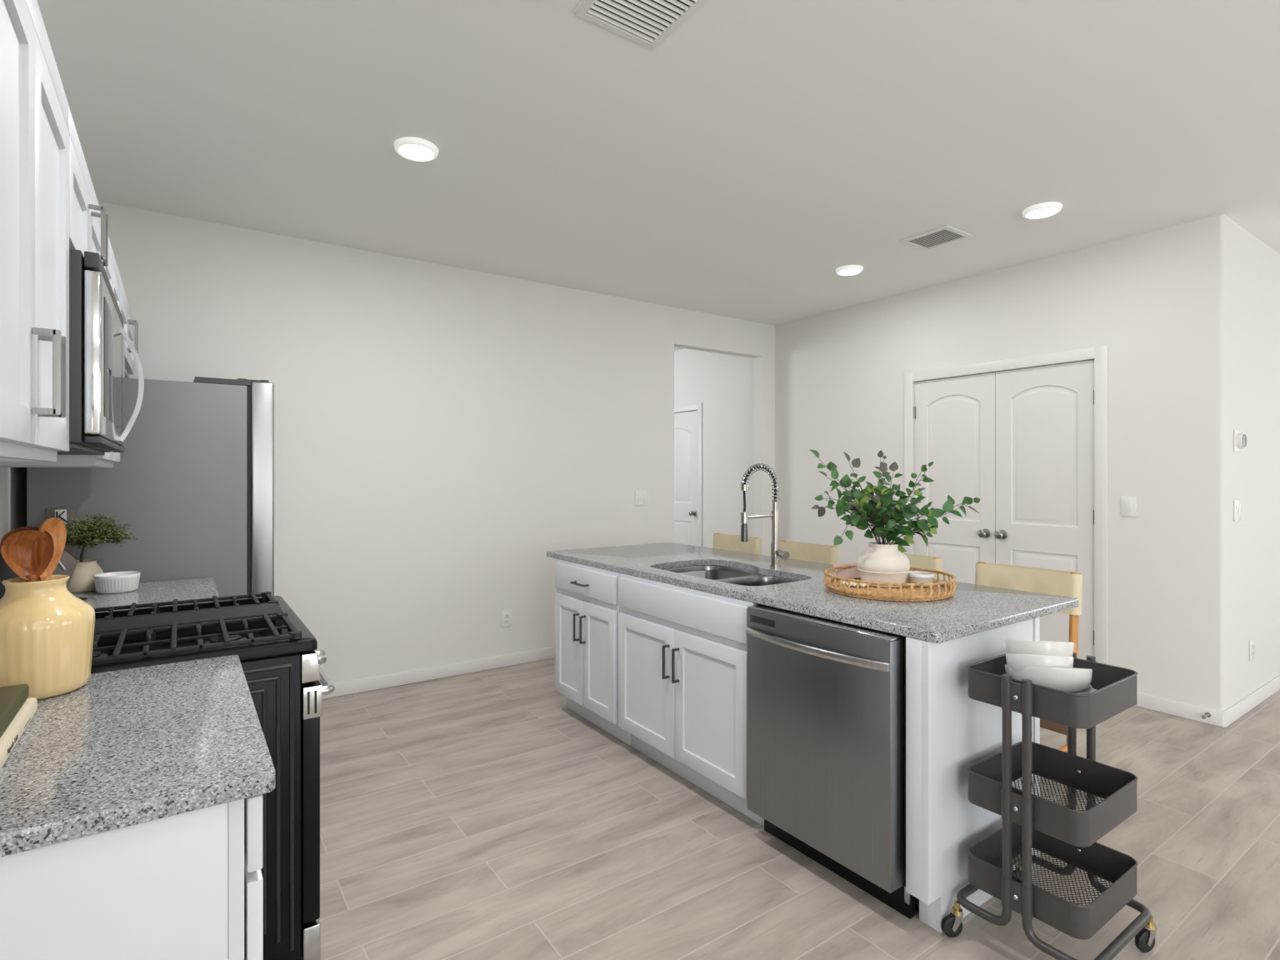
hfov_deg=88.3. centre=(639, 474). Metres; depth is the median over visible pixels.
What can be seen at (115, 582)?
ramekin
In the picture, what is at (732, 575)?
sink
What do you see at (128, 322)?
upper cabinet
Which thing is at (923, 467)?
leafy branch
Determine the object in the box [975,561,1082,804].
counter stool
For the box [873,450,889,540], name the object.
leafy branch
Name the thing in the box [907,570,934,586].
ceramic dish
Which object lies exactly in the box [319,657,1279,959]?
floor
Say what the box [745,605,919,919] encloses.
dishwasher
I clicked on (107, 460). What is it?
upper cabinet
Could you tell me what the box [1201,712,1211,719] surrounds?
door stop
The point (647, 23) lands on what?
ceiling vent
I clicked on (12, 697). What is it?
cookbook
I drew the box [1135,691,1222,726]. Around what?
baseboard
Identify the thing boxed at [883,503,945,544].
leafy branch
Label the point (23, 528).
wooden spoon
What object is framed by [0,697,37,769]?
cookbook
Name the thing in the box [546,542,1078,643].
countertop
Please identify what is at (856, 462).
leafy branch
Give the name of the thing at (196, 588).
countertop
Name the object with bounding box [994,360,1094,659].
door
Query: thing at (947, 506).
leafy branch
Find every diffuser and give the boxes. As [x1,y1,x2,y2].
[399,145,433,160]
[839,269,859,274]
[1026,208,1057,218]
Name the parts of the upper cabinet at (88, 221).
door, rail, door, handle, handle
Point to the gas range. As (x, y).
(281, 660)
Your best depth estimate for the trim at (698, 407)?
7.03 m
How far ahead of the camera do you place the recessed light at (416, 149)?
2.77 m
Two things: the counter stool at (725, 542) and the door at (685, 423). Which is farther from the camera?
the door at (685, 423)
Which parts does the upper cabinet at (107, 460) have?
door, rail, door, handle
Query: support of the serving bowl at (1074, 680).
on the serving bowl at (1089, 688)
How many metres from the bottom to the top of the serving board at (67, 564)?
0.164 m
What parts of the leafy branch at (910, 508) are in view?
stem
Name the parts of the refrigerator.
door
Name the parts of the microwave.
door, trim, control panel, handle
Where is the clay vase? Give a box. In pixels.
[856,541,909,587]
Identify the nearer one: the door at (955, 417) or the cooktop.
the cooktop
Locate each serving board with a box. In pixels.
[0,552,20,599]
[51,550,77,587]
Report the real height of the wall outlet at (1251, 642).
0.118 m
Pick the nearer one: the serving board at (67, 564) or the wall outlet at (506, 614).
the serving board at (67, 564)
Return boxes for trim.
[674,402,702,546]
[904,345,1108,664]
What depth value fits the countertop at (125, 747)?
1.06 m
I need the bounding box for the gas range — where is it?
[90,591,334,959]
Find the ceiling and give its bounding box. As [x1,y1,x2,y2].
[36,0,1279,350]
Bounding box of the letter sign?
[46,507,74,558]
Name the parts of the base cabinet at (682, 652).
door, handle, handle, drawer, door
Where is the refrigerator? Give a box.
[26,376,274,600]
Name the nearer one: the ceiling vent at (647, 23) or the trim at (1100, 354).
the ceiling vent at (647, 23)
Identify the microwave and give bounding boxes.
[57,248,144,454]
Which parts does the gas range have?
burner, burner, oven door, drawer, control panel, trim, knob, handle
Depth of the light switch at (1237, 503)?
3.63 m
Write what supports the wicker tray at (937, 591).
on the countertop at (972, 608)
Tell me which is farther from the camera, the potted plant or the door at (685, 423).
the door at (685, 423)
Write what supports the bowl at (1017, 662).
in the serving bowl at (1074, 680)
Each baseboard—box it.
[321,646,554,699]
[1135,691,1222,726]
[1222,675,1279,727]
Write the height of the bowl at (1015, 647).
0.100 m
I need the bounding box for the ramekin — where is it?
[93,570,140,594]
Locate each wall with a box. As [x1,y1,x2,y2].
[0,467,26,541]
[98,201,774,683]
[674,214,1229,711]
[1229,218,1279,707]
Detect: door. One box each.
[674,410,697,545]
[913,372,995,584]
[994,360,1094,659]
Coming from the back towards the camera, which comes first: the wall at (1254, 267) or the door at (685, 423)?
the door at (685, 423)
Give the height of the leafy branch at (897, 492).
0.346 m
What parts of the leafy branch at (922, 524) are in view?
stem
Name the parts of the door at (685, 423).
knob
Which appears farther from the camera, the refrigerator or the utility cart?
the refrigerator
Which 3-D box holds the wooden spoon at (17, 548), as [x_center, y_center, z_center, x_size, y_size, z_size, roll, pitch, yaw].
[-1.273,0.264,1.370,0.037,0.298,0.080,0,0,43]
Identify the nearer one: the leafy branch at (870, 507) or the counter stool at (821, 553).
the leafy branch at (870, 507)
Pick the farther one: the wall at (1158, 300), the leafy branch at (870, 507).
the wall at (1158, 300)
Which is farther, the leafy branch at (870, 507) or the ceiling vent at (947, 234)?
the ceiling vent at (947, 234)
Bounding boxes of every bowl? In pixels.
[1005,640,1074,656]
[1005,653,1073,671]
[1005,664,1092,693]
[1005,673,1092,694]
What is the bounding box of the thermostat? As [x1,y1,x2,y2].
[1234,430,1246,451]
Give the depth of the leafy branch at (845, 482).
2.62 m
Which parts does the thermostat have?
plate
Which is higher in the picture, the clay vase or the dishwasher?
the clay vase
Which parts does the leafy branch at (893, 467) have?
stem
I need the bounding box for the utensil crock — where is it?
[0,575,94,699]
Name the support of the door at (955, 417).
in the wall at (1158, 300)
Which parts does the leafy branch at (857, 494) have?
stem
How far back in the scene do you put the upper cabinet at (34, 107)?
1.06 m
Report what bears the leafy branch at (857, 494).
in the clay vase
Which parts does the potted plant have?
pot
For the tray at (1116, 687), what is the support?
on the utility cart
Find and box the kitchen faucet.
[740,463,789,567]
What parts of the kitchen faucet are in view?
lever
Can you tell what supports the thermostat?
attached to the wall at (1254, 267)
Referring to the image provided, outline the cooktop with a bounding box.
[90,595,317,674]
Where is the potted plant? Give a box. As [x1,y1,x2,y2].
[64,513,138,593]
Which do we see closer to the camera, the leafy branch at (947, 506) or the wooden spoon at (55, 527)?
the wooden spoon at (55, 527)
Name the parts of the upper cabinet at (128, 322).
door, rail, door, handle, handle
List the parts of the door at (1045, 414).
knob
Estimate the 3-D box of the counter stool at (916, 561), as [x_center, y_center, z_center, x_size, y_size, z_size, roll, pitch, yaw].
[1.157,0.871,3.225,0.498,0.945,0.433,0,0,-35]
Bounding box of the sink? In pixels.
[662,565,798,606]
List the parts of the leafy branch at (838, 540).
stem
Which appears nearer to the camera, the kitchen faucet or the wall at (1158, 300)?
the kitchen faucet
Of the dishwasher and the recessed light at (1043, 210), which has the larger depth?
the recessed light at (1043, 210)
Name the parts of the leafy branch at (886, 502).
stem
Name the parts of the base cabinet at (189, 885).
drawer, door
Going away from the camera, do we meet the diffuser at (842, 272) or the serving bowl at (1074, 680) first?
the serving bowl at (1074, 680)
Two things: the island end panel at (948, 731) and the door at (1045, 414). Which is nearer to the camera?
the island end panel at (948, 731)
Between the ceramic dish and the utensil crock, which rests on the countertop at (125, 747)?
the utensil crock
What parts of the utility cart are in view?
caster stem, tube frame, tube frame, caster stem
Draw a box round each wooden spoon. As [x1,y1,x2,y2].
[0,526,53,560]
[1,530,54,582]
[33,517,66,581]
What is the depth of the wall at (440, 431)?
4.30 m
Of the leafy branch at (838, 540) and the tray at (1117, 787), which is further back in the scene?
the leafy branch at (838, 540)
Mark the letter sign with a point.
(65, 514)
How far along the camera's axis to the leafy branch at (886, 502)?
2.55 m
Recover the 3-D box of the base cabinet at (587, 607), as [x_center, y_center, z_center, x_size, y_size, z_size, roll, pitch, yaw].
[-0.049,0.911,3.656,0.691,0.862,0.654,0,0,-35]
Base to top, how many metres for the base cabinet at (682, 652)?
0.862 m
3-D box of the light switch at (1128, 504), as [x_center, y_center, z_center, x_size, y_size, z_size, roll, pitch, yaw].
[2.857,0.186,3.857,0.011,0.118,0.076,0,0,-35]
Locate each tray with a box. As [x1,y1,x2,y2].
[823,565,956,601]
[967,653,1137,729]
[967,741,1137,846]
[967,821,1137,939]
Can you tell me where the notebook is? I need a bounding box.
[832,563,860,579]
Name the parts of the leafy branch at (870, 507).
stem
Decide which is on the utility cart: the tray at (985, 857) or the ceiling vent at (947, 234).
the tray at (985, 857)
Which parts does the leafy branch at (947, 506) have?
stem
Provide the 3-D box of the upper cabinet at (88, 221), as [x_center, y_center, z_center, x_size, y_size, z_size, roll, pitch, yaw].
[-1.566,-0.640,1.637,0.379,0.302,0.756,0,0,-35]
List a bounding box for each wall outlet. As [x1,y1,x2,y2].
[501,609,511,627]
[1249,639,1254,660]
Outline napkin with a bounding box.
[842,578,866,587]
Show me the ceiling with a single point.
(729, 167)
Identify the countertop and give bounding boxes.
[0,655,274,857]
[72,577,219,612]
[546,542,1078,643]
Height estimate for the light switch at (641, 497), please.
0.118 m
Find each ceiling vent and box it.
[572,0,708,49]
[899,225,973,249]
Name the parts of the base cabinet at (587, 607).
door, handle, handle, handle, drawer, door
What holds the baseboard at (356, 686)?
attached to the wall at (440, 431)
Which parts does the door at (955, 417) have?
knob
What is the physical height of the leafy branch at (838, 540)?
0.293 m
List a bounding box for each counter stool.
[712,533,761,554]
[778,540,838,564]
[864,550,942,579]
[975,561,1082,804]
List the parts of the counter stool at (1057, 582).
backrest, leg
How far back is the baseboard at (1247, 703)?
3.75 m
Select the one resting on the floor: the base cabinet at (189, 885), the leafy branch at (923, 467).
the base cabinet at (189, 885)
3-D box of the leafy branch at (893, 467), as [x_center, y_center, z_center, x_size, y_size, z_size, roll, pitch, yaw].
[1.017,0.165,2.612,0.151,0.437,0.139,0,0,-35]
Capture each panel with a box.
[905,618,1033,933]
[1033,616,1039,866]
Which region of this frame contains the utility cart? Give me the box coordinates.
[940,652,1156,959]
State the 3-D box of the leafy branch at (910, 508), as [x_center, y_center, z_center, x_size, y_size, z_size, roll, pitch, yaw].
[0.986,0.220,2.495,0.112,0.327,0.222,0,0,-14]
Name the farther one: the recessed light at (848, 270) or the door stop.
the recessed light at (848, 270)
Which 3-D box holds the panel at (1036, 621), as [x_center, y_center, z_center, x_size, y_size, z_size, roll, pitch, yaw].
[0.716,0.911,3.201,0.036,0.862,2.276,0,0,-35]
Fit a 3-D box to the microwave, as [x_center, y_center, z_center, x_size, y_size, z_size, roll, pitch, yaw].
[-1.536,-0.271,1.657,0.450,0.430,0.750,0,0,-35]
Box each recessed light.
[394,137,438,161]
[835,265,863,275]
[1022,202,1062,219]
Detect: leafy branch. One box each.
[809,449,879,543]
[811,487,887,544]
[826,499,884,544]
[840,490,894,544]
[843,451,879,542]
[865,460,902,544]
[869,484,906,539]
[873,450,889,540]
[877,490,925,544]
[883,461,919,544]
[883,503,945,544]
[885,461,934,544]
[885,495,979,552]
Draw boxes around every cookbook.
[0,684,29,738]
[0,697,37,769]
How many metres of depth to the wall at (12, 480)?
2.59 m
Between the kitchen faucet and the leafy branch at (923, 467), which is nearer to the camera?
the leafy branch at (923, 467)
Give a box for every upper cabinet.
[0,0,69,461]
[0,237,125,467]
[68,108,108,266]
[119,275,138,378]
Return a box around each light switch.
[635,490,647,505]
[1120,495,1136,516]
[1234,500,1241,521]
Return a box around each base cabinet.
[0,794,263,959]
[555,559,630,745]
[618,570,764,826]
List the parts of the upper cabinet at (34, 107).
door, door, handle, rail, handle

